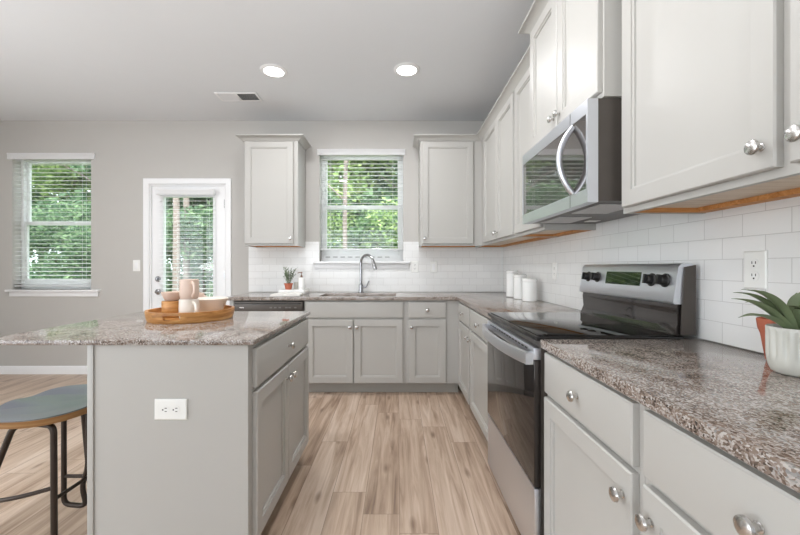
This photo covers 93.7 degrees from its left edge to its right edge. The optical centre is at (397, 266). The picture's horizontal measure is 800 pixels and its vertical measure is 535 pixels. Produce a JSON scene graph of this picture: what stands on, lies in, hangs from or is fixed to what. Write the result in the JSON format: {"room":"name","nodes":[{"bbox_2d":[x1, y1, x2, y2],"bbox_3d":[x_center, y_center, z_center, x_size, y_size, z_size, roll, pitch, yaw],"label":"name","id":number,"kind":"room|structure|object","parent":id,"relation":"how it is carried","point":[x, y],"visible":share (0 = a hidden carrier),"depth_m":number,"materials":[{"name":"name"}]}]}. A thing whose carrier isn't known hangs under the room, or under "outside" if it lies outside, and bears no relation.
{"room":"kitchen","nodes":[
{"label":"kitchen","id":0,"kind":"room"},
{"bbox_2d":[155,189,215,305],"bbox_3d":[-2.272,0.013,4.027,0.617,1.685,0.084,0,0,0],"label":"window blind","id":1,"kind":"object","parent":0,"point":[157,191],"visible":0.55,"depth_m":4.02,"materials":[{"name":"white plastic"}]},
{"bbox_2d":[0,121,502,365],"bbox_3d":[-1.580,-0.212,4.126,5.680,2.735,0.168,0,0,0],"label":"wall","id":2,"kind":"structure","parent":0,"point":[126,152],"depth_m":4.05,"materials":[{"name":"paint"}]},
{"bbox_2d":[0,366,86,373],"bbox_3d":[-3.537,1.111,4.043,1.524,0.088,0.014,0,0,0],"label":"baseboard","id":3,"kind":"structure","parent":2,"relation":"attached to","point":[3,369],"depth_m":4.04,"materials":[{"name":"white wood"}]},
{"bbox_2d":[4,289,100,291],"bbox_3d":[-3.708,0.254,4.074,0.995,0.022,0.139,0,0,0],"label":"trim","id":4,"kind":"structure","parent":2,"relation":"attached to","point":[14,290],"depth_m":4.00,"materials":[{"name":"white wood"}]},
{"bbox_2d":[9,292,98,296],"bbox_3d":[-3.708,0.292,4.042,0.955,0.052,0.016,0,0,0],"label":"trim","id":5,"kind":"structure","parent":2,"relation":"attached to","point":[11,294],"depth_m":4.03,"materials":[{"name":"white wood"}]},
{"bbox_2d":[21,160,90,288],"bbox_3d":[-3.740,-0.481,4.175,0.848,1.449,0.060,0,0,0],"label":"window","id":6,"kind":"structure","parent":2,"relation":"in","point":[28,222],"depth_m":4.15,"materials":[{"name":"plastic"}]},
{"bbox_2d":[7,153,94,286],"bbox_3d":[-3.737,-0.507,4.072,0.935,1.440,0.089,0,0,0],"label":"window blind","id":7,"kind":"object","parent":6,"relation":"attached to","point":[17,156],"visible":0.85,"depth_m":4.07,"materials":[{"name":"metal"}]},
{"bbox_2d":[133,260,139,270],"bbox_3d":[-2.822,-0.015,4.045,0.076,0.120,0.008,0,0,0],"label":"light switch","id":8,"kind":"object","parent":2,"relation":"attached to","point":[136,263],"visible":1,"depth_m":4.04,"materials":[{"name":"plastic"}]},
{"bbox_2d":[143,178,230,310],"bbox_3d":[-2.272,0.100,4.042,0.947,2.110,0.016,0,0,0],"label":"trim","id":9,"kind":"structure","parent":2,"relation":"attached to","point":[147,182],"depth_m":4.04,"materials":[{"name":"white wood"}]},
{"bbox_2d":[150,185,224,308],"bbox_3d":[-2.272,0.133,4.111,0.816,2.044,0.195,0,0,0],"label":"door","id":10,"kind":"structure","parent":2,"relation":"in","point":[157,202],"depth_m":4.07,"materials":[{"name":"white wood"}]},
{"bbox_2d":[235,134,310,246],"bbox_3d":[-1.268,-0.760,3.864,0.663,1.096,0.362,0,0,0],"label":"upper cabinet","id":11,"kind":"object","parent":2,"relation":"attached to","point":[274,164],"visible":1,"depth_m":3.74,"materials":[{"name":"paint"}]},
{"bbox_2d":[312,261,409,263],"bbox_3d":[-0.393,-0.049,4.066,1.041,0.022,0.156,0,0,0],"label":"trim","id":12,"kind":"structure","parent":2,"relation":"attached to","point":[319,262],"depth_m":3.99,"materials":[{"name":"white wood"}]},
{"bbox_2d":[314,264,408,268],"bbox_3d":[-0.393,-0.010,4.035,1.011,0.056,0.014,0,0,0],"label":"trim","id":13,"kind":"structure","parent":2,"relation":"attached to","point":[316,266],"depth_m":4.03,"materials":[{"name":"white wood"}]},
{"bbox_2d":[321,156,402,260],"bbox_3d":[-0.396,-0.655,4.174,0.902,1.191,0.062,0,0,0],"label":"window","id":14,"kind":"structure","parent":2,"relation":"in","point":[326,255],"depth_m":4.15,"materials":[{"name":"plastic"}]},
{"bbox_2d":[317,149,404,249],"bbox_3d":[-0.396,-0.727,4.072,0.948,1.083,0.089,0,0,0],"label":"window blind","id":15,"kind":"object","parent":14,"relation":"attached to","point":[322,152],"visible":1,"depth_m":4.07,"materials":[{"name":"white plastic"}]},
{"bbox_2d":[249,242,502,291],"bbox_3d":[-0.239,-0.003,4.046,2.742,0.540,0.008,0,0,0],"label":"tile backsplash","id":16,"kind":"structure","parent":2,"relation":"attached to","point":[459,269],"depth_m":4.04,"materials":[{"name":"white tile"}]},
{"bbox_2d":[411,261,417,271],"bbox_3d":[0.182,-0.002,4.038,0.076,0.120,0.008,0,0,0],"label":"power outlet","id":17,"kind":"object","parent":2,"relation":"attached to","point":[414,264],"visible":1,"depth_m":4.04,"materials":[{"name":"plastic"}]},
{"bbox_2d":[430,261,436,272],"bbox_3d":[0.385,0.000,4.037,0.076,0.120,0.008,0,0,0],"label":"light switch","id":18,"kind":"object","parent":2,"relation":"attached to","point":[433,264],"visible":1,"depth_m":4.04,"materials":[{"name":"plastic"}]},
{"bbox_2d":[419,141,481,246],"bbox_3d":[0.529,-0.741,3.868,0.615,1.058,0.346,0,0,0],"label":"upper cabinet","id":19,"kind":"object","parent":2,"relation":"attached to","point":[450,172],"visible":1,"depth_m":3.74,"materials":[{"name":"paint"}]},
{"bbox_2d":[413,45,529,150],"bbox_3d":[0.499,-1.283,3.096,0.678,0.050,1.906,0,0,0],"label":"crown molding","id":20,"kind":"structure","parent":19,"relation":"attached to","point":[524,64],"depth_m":3.19,"materials":[{"name":"paint"}]},
{"bbox_2d":[0,374,520,534],"bbox_3d":[-1.580,1.165,0.420,5.680,0.020,7.580,0,0,0],"label":"floor","id":21,"kind":"structure","parent":0,"point":[371,463],"depth_m":2.09,"materials":[{"name":"brown wood"}]},
{"bbox_2d":[0,384,86,534],"bbox_3d":[-1.415,0.849,1.530,0.417,0.612,0.430,0,0,0],"label":"bar stool","id":22,"kind":"object","parent":21,"relation":"on","point":[44,409],"visible":0.66,"depth_m":1.46,"materials":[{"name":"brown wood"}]},
{"bbox_2d":[87,317,308,534],"bbox_3d":[-0.826,0.721,1.823,0.642,0.867,0.879,0,0,0],"label":"kitchen island","id":23,"kind":"object","parent":21,"relation":"on","point":[223,469],"visible":1,"depth_m":1.39,"materials":[{"name":"paint"}]},
{"bbox_2d":[0,311,310,344],"bbox_3d":[-1.034,0.278,1.823,1.010,0.019,0.903,0,0,0],"label":"island countertop","id":24,"kind":"structure","parent":23,"relation":"on","point":[245,327],"depth_m":1.56,"materials":[{"name":"grey stone"}]},
{"bbox_2d":[144,305,234,323],"bbox_3d":[-1.072,0.242,1.950,0.408,0.052,0.408,0,0,0],"label":"serving tray","id":25,"kind":"object","parent":24,"relation":"on","point":[154,315],"visible":0.74,"depth_m":1.79,"materials":[{"name":"brown wood"}]},
{"bbox_2d":[161,301,178,317],"bbox_3d":[-1.160,0.214,1.930,0.098,0.082,0.098,0,0,0],"label":"wooden container","id":26,"kind":"object","parent":25,"relation":"on","point":[166,306],"visible":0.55,"depth_m":1.89,"materials":[{"name":"brown wood"}]},
{"bbox_2d":[161,291,179,300],"bbox_3d":[-1.160,0.150,1.930,0.104,0.045,0.104,0,0,0],"label":"bowl","id":27,"kind":"object","parent":26,"relation":"on","point":[170,295],"visible":0.85,"depth_m":1.89,"materials":[{"name":"ceramic"}]},
{"bbox_2d":[179,299,198,318],"bbox_3d":[-1.024,0.206,1.834,0.090,0.098,0.113,0,0,-22],"label":"coffee mug","id":28,"kind":"object","parent":25,"relation":"on","point":[185,305],"visible":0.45,"depth_m":1.80,"materials":[{"name":"beige ceramic"}]},
{"bbox_2d":[179,279,198,298],"bbox_3d":[-1.025,0.109,1.836,0.087,0.096,0.110,0,0,-16],"label":"coffee mug","id":29,"kind":"object","parent":28,"relation":"on","point":[188,288],"visible":1,"depth_m":1.81,"materials":[{"name":"ceramic"}]},
{"bbox_2d":[198,297,227,311],"bbox_3d":[-1.002,0.210,1.992,0.188,0.091,0.188,0,0,0],"label":"serving bowl","id":30,"kind":"object","parent":25,"relation":"on","point":[205,303],"visible":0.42,"depth_m":1.93,"materials":[{"name":"beige ceramic"}]},
{"bbox_2d":[155,399,187,419],"bbox_3d":[-0.839,0.526,1.384,0.120,0.076,0.008,0,0,0],"label":"power outlet","id":31,"kind":"object","parent":23,"relation":"attached to","point":[165,409],"visible":1,"depth_m":1.38,"materials":[{"name":"plastic"}]},
{"bbox_2d":[160,405,168,413],"bbox_3d":[-0.859,0.526,1.381,0.033,0.033,0.001,0,0,0],"label":"receptacle","id":32,"kind":"object","parent":31,"relation":"attached to","point":[164,409],"depth_m":1.38,"materials":[{"name":"plastic"}]},
{"bbox_2d":[171,405,179,413],"bbox_3d":[-0.820,0.526,1.381,0.033,0.033,0.001,0,0,0],"label":"receptacle","id":33,"kind":"object","parent":31,"relation":"attached to","point":[175,409],"depth_m":1.38,"materials":[{"name":"plastic"}]},
{"bbox_2d":[233,301,303,310],"bbox_3d":[-1.167,0.732,3.656,0.630,0.846,0.588,0,0,0],"label":"dishwasher","id":34,"kind":"object","parent":21,"relation":"on","point":[239,305],"visible":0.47,"depth_m":3.36,"materials":[{"name":"black metal"}]},
{"bbox_2d":[304,301,405,391],"bbox_3d":[-0.388,0.728,3.651,0.916,0.854,0.622,0,0,0],"label":"base cabinet","id":35,"kind":"object","parent":21,"relation":"on","point":[354,346],"visible":0.98,"depth_m":3.38,"materials":[{"name":"paint"}]},
{"bbox_2d":[406,301,458,391],"bbox_3d":[0.312,0.728,3.651,0.484,0.854,0.622,0,0,0],"label":"base cabinet","id":36,"kind":"object","parent":21,"relation":"on","point":[431,326],"visible":0.98,"depth_m":3.38,"materials":[{"name":"paint"}]},
{"bbox_2d":[458,302,491,440],"bbox_3d":[0.816,0.728,3.098,0.622,0.854,1.903,0,0,0],"label":"base cabinet","id":37,"kind":"object","parent":21,"relation":"on","point":[472,344],"visible":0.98,"depth_m":2.68,"materials":[{"name":"paint"}]},
{"bbox_2d":[227,292,581,318],"bbox_3d":[-0.205,0.284,3.098,2.690,0.032,1.904,0,0,0],"label":"countertop","id":38,"kind":"structure","parent":37,"relation":"on","point":[484,303],"depth_m":3.35,"materials":[{"name":"stone"}]},
{"bbox_2d":[270,292,302,295],"bbox_3d":[-1.055,0.255,3.565,0.270,0.026,0.200,0,0,-6],"label":"open book","id":39,"kind":"object","parent":38,"relation":"on","point":[278,293],"visible":0.95,"depth_m":3.47,"materials":[{"name":"paper"}]},
{"bbox_2d":[278,289,309,293],"bbox_3d":[-1.055,0.247,3.825,0.260,0.041,0.230,0,0,0],"label":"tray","id":40,"kind":"object","parent":38,"relation":"on","point":[304,291],"visible":0.64,"depth_m":3.71,"materials":[{"name":"white ceramic"}]},
{"bbox_2d":[283,266,295,289],"bbox_3d":[-1.093,0.109,3.807,0.147,0.235,0.173,0,0,-17],"label":"potted herb","id":41,"kind":"object","parent":40,"relation":"on","point":[288,285],"visible":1,"depth_m":3.78,"materials":[{"name":"plant"}]},
{"bbox_2d":[298,272,304,289],"bbox_3d":[-0.975,0.138,3.790,0.064,0.177,0.064,0,0,17],"label":"soap bottle","id":42,"kind":"object","parent":40,"relation":"on","point":[301,280],"visible":1,"depth_m":3.77,"materials":[{"name":"white ceramic"}]},
{"bbox_2d":[358,254,376,292],"bbox_3d":[-0.307,0.065,3.880,0.252,0.405,0.077,0,0,36],"label":"kitchen faucet","id":43,"kind":"object","parent":38,"relation":"on","point":[361,286],"visible":1,"depth_m":3.91,"materials":[{"name":"silver metal"}]},
{"bbox_2d":[506,270,517,296],"bbox_3d":[1.035,0.148,3.400,0.109,0.239,0.109,0,0,0],"label":"canister","id":44,"kind":"object","parent":38,"relation":"on","point":[509,273],"visible":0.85,"depth_m":3.36,"materials":[{"name":"white ceramic"}]},
{"bbox_2d":[513,274,526,298],"bbox_3d":[1.030,0.164,3.165,0.109,0.207,0.109,0,0,0],"label":"canister","id":45,"kind":"object","parent":38,"relation":"on","point":[517,280],"visible":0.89,"depth_m":3.12,"materials":[{"name":"white ceramic"}]},
{"bbox_2d":[522,278,536,301],"bbox_3d":[1.030,0.178,2.935,0.113,0.179,0.113,0,0,0],"label":"canister","id":46,"kind":"object","parent":38,"relation":"on","point":[529,285],"visible":1,"depth_m":2.89,"materials":[{"name":"white ceramic"}]},
{"bbox_2d":[482,264,695,534],"bbox_3d":[0.784,0.571,1.769,0.688,1.168,0.742,0,0,0],"label":"range","id":47,"kind":"object","parent":21,"relation":"on","point":[621,301],"visible":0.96,"depth_m":1.59,"materials":[{"name":"silver metal"}]},
{"bbox_2d":[488,312,683,340],"bbox_3d":[0.791,0.267,1.769,0.557,0.020,0.742,0,0,0],"label":"cooktop","id":48,"kind":"object","parent":47,"relation":"in","point":[535,326],"depth_m":1.62,"materials":[{"name":"black glass"}]},
{"bbox_2d":[544,352,645,534],"bbox_3d":[0.816,0.728,1.117,0.622,0.854,0.551,0,0,0],"label":"base cabinet","id":49,"kind":"object","parent":21,"relation":"on","point":[594,478],"visible":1,"depth_m":1.06,"materials":[{"name":"paint"}]},
{"bbox_2d":[541,339,799,492],"bbox_3d":[0.834,0.284,0.821,0.610,0.032,1.142,0,0,0],"label":"countertop","id":50,"kind":"structure","parent":49,"relation":"on","point":[729,397],"depth_m":0.83,"materials":[{"name":"stone"}]},
{"bbox_2d":[732,289,799,377],"bbox_3d":[0.975,0.161,0.967,0.262,0.214,0.234,0,0,21],"label":"potted succulent","id":51,"kind":"object","parent":50,"relation":"on","point":[782,339],"visible":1,"depth_m":0.93,"materials":[{"name":"white ceramic"}]},
{"bbox_2d":[756,317,776,359],"bbox_3d":[1.084,0.208,1.070,0.092,0.120,0.092,0,0,0],"label":"terracotta pot","id":52,"kind":"object","parent":50,"relation":"on","point":[761,322],"visible":0.16,"depth_m":1.08,"materials":[{"name":"orange ceramic"}]},
{"bbox_2d":[634,407,799,534],"bbox_3d":[0.816,0.728,0.555,0.622,0.854,0.570,0,0,0],"label":"base cabinet","id":53,"kind":"object","parent":21,"relation":"on","point":[693,486],"visible":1,"depth_m":0.66,"materials":[{"name":"paint"}]},
{"bbox_2d":[0,0,533,120],"bbox_3d":[-1.580,-1.630,0.420,5.680,0.100,7.580,0,0,0],"label":"ceiling","id":54,"kind":"structure","parent":0,"point":[61,60],"depth_m":2.81,"materials":[{"name":"paint"}]},
{"bbox_2d":[214,92,261,100],"bbox_3d":[-1.475,-1.576,3.475,0.384,0.008,0.170,0,0,0],"label":"ceiling vent","id":55,"kind":"object","parent":54,"relation":"in","point":[224,96],"visible":1,"depth_m":3.46,"materials":[{"name":"metal"}]},
{"bbox_2d":[260,64,286,77],"bbox_3d":[-1.000,-1.575,3.020,0.212,0.010,0.212,0,0,0],"label":"recessed light","id":56,"kind":"object","parent":54,"relation":"in","point":[272,70],"visible":1,"depth_m":3.00,"materials":[{"name":"white plastic"}]},
{"bbox_2d":[394,62,419,76],"bbox_3d":[0.070,-1.575,3.000,0.212,0.010,0.212,0,0,0],"label":"recessed light","id":57,"kind":"object","parent":54,"relation":"in","point":[406,69],"visible":1,"depth_m":2.98,"materials":[{"name":"white plastic"}]},
{"bbox_2d":[284,283,292,289],"bbox_3d":[-1.110,0.196,3.800,0.090,0.062,0.090,0,0,0],"label":"pot","id":58,"kind":"object","parent":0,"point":[288,286],"depth_m":3.77,"materials":[{"name":"ceramic"}]},
{"bbox_2d":[503,196,799,352],"bbox_3d":[1.196,-0.212,0.340,0.128,2.735,7.420,0,0,0],"label":"wall","id":59,"kind":"structure","parent":0,"point":[716,242],"depth_m":1.39,"materials":[{"name":"tile"}]},
{"bbox_2d":[479,92,553,246],"bbox_3d":[0.960,-0.741,3.348,0.343,1.058,1.386,0,0,0],"label":"upper cabinet","id":60,"kind":"object","parent":59,"relation":"attached to","point":[498,141],"visible":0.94,"depth_m":3.05,"materials":[{"name":"paint"}]},
{"bbox_2d":[552,263,556,279],"bbox_3d":[1.128,0.030,2.700,0.008,0.120,0.076,0,0,0],"label":"power outlet","id":61,"kind":"object","parent":59,"relation":"attached to","point":[554,265],"visible":1,"depth_m":2.69,"materials":[{"name":"plastic"}]},
{"bbox_2d":[514,67,595,236],"bbox_3d":[0.960,-0.741,2.398,0.343,1.058,0.512,0,0,0],"label":"upper cabinet","id":62,"kind":"object","parent":59,"relation":"attached to","point":[522,91],"visible":0.17,"depth_m":2.50,"materials":[{"name":"paint"}]},
{"bbox_2d":[518,0,621,148],"bbox_3d":[0.922,-1.009,1.768,0.432,0.744,0.868,0,0,0],"label":"upper cabinet","id":63,"kind":"object","parent":59,"relation":"attached to","point":[576,45],"visible":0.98,"depth_m":1.67,"materials":[{"name":"paint"}]},
{"bbox_2d":[522,98,637,223],"bbox_3d":[0.885,-0.437,1.769,0.486,0.388,0.735,0,0,0],"label":"microwave","id":64,"kind":"object","parent":63,"relation":"attached to","point":[573,174],"visible":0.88,"depth_m":1.51,"materials":[{"name":"silver metal"}]},
{"bbox_2d":[622,0,799,213],"bbox_3d":[0.960,-0.744,0.804,0.343,1.093,1.179,0,0,0],"label":"upper cabinet","id":65,"kind":"object","parent":59,"relation":"attached to","point":[711,88],"visible":1,"depth_m":1.02,"materials":[{"name":"paint"}]},
{"bbox_2d":[744,250,767,289],"bbox_3d":[1.128,0.009,1.185,0.008,0.120,0.076,0,0,0],"label":"power outlet","id":66,"kind":"object","parent":59,"relation":"attached to","point":[755,262],"visible":1,"depth_m":1.18,"materials":[{"name":"plastic"}]},
{"bbox_2d":[749,259,758,268],"bbox_3d":[1.125,-0.011,1.185,0.001,0.033,0.033,0,0,0],"label":"receptacle","id":67,"kind":"object","parent":66,"relation":"attached to","point":[753,263],"depth_m":1.18,"materials":[{"name":"plastic"}]},
{"bbox_2d":[749,271,758,280],"bbox_3d":[1.125,0.029,1.185,0.001,0.033,0.033,0,0,0],"label":"receptacle","id":68,"kind":"object","parent":66,"relation":"attached to","point":[753,275],"depth_m":1.18,"materials":[{"name":"plastic"}]},
{"bbox_2d":[765,324,799,377],"bbox_3d":[1.003,0.209,0.940,0.119,0.117,0.119,0,0,0],"label":"pot","id":69,"kind":"object","parent":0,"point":[782,341],"depth_m":0.92,"materials":[{"name":"white ceramic"}]},
{"label":"outside","id":70,"kind":"structure","parent":0,"visible":0},
{"bbox_2d":[206,283,212,296],"bbox_3d":[-6.000,1.455,19.125,40.000,0.100,29.750,0,0,0],"label":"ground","id":71,"kind":"structure","parent":70,"point":[208,294],"depth_m":19.90,"materials":[{"name":"green plant"}]},
{"bbox_2d":[29,230,62,262],"bbox_3d":[-10.652,0.129,9.691,2.835,2.557,2.854,0,0,6],"label":"shrub","id":72,"kind":"object","parent":71,"relation":"on","point":[43,249],"visible":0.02,"depth_m":10.41,"materials":[{"name":"green plant"}]},
{"bbox_2d":[32,165,84,217],"bbox_3d":[-15.838,-2.929,16.127,5.199,8.672,5.628,0,0,-5],"label":"tree","id":73,"kind":"object","parent":71,"relation":"on","point":[37,194],"visible":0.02,"depth_m":15.65,"materials":[{"name":"green plant"}]},
{"bbox_2d":[29,217,90,278],"bbox_3d":[-8.741,0.027,9.354,3.238,2.760,3.165,0,0,0],"label":"shrub","id":74,"kind":"object","parent":71,"relation":"on","point":[34,240],"visible":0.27,"depth_m":9.18,"materials":[{"name":"green plant"}]},
{"bbox_2d":[30,197,90,277],"bbox_3d":[-9.465,-0.254,11.484,3.710,3.323,3.686,0,0,43],"label":"shrub","id":75,"kind":"object","parent":71,"relation":"on","point":[51,216],"visible":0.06,"depth_m":10.42,"materials":[{"name":"green plant"}]},
{"bbox_2d":[32,165,90,261],"bbox_3d":[-13.107,-2.912,14.800,5.990,8.637,4.860,0,0,-37],"label":"tree","id":76,"kind":"object","parent":71,"relation":"on","point":[33,166],"visible":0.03,"depth_m":14.29,"materials":[{"name":"green plant"}]},
{"bbox_2d":[32,165,172,226],"bbox_3d":[-10.776,-2.929,14.204,5.628,8.672,5.199,0,0,39],"label":"tree","id":77,"kind":"object","parent":71,"relation":"on","point":[75,166],"visible":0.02,"depth_m":12.89,"materials":[{"name":"green plant"}]},
{"bbox_2d":[50,222,182,290],"bbox_3d":[-7.073,0.001,10.289,3.119,2.812,3.139,0,0,-4],"label":"shrub","id":78,"kind":"object","parent":71,"relation":"on","point":[71,237],"visible":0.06,"depth_m":9.36,"materials":[{"name":"green plant"}]},
{"bbox_2d":[172,198,179,290],"bbox_3d":[-4.880,-2.595,8.164,2.803,8.002,2.792,0,0,39],"label":"tree","id":79,"kind":"object","parent":71,"relation":"on","point":[176,201],"visible":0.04,"depth_m":8.16,"materials":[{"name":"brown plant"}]},
{"bbox_2d":[183,198,189,278],"bbox_3d":[-5.025,-2.595,8.947,2.803,8.002,2.792,0,0,-7],"label":"tree","id":80,"kind":"object","parent":71,"relation":"on","point":[186,271],"visible":0.07,"depth_m":8.86,"materials":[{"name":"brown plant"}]},
{"bbox_2d":[166,204,212,294],"bbox_3d":[-5.153,-0.038,9.867,3.294,2.891,3.423,0,0,0],"label":"shrub","id":81,"kind":"object","parent":71,"relation":"on","point":[197,225],"visible":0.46,"depth_m":8.76,"materials":[{"name":"green plant"}]},
{"bbox_2d":[166,198,212,291],"bbox_3d":[-7.575,-2.836,14.436,5.129,8.485,5.685,0,0,40],"label":"tree","id":82,"kind":"object","parent":71,"relation":"on","point":[192,201],"visible":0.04,"depth_m":13.49,"materials":[{"name":"green plant"}]},
{"bbox_2d":[202,198,212,218],"bbox_3d":[-5.205,-2.929,13.983,5.199,8.672,5.628,0,0,28],"label":"tree","id":83,"kind":"object","parent":71,"relation":"on","point":[211,199],"visible":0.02,"depth_m":13.07,"materials":[{"name":"green plant"}]},
{"bbox_2d":[205,281,212,296],"bbox_3d":[-4.090,0.001,11.366,3.119,2.812,3.139,0,0,-37],"label":"shrub","id":84,"kind":"object","parent":71,"relation":"on","point":[211,290],"visible":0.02,"depth_m":10.86,"materials":[{"name":"green plant"}]},
{"bbox_2d":[211,210,358,266],"bbox_3d":[-2.499,-0.035,8.739,3.510,2.886,2.458,0,0,-17],"label":"shrub","id":85,"kind":"object","parent":71,"relation":"on","point":[339,218],"visible":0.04,"depth_m":8.77,"materials":[{"name":"green plant"}]},
{"bbox_2d":[328,160,348,247],"bbox_3d":[-1.145,-2.595,8.032,2.790,8.001,2.801,0,0,42],"label":"tree","id":86,"kind":"object","parent":71,"relation":"on","point":[345,161],"visible":0.12,"depth_m":7.97,"materials":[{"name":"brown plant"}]},
{"bbox_2d":[327,192,396,247],"bbox_3d":[-1.494,-0.433,10.756,4.563,3.679,3.901,0,0,0],"label":"shrub","id":87,"kind":"object","parent":71,"relation":"on","point":[329,193],"visible":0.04,"depth_m":10.38,"materials":[{"name":"green plant"}]},
{"bbox_2d":[327,210,397,247],"bbox_3d":[-0.888,-0.063,9.120,3.261,2.940,3.282,0,0,41],"label":"shrub","id":88,"kind":"object","parent":71,"relation":"on","point":[359,233],"visible":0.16,"depth_m":8.29,"materials":[{"name":"green plant"}]},
{"bbox_2d":[328,160,397,233],"bbox_3d":[-1.978,-2.912,13.640,4.860,8.637,5.990,0,0,-27],"label":"tree","id":89,"kind":"object","parent":71,"relation":"on","point":[329,161],"visible":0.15,"depth_m":12.42,"materials":[{"name":"green plant"}]},
{"bbox_2d":[347,160,397,236],"bbox_3d":[0.496,-2.929,12.822,5.199,8.672,5.628,0,0,-27],"label":"tree","id":90,"kind":"object","parent":71,"relation":"on","point":[355,212],"visible":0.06,"depth_m":11.87,"materials":[{"name":"green plant"}]},
{"bbox_2d":[356,196,397,247],"bbox_3d":[0.551,-0.104,8.910,2.576,3.023,3.677,0,0,39],"label":"shrub","id":91,"kind":"object","parent":71,"relation":"on","point":[386,240],"visible":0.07,"depth_m":7.95,"materials":[{"name":"green plant"}]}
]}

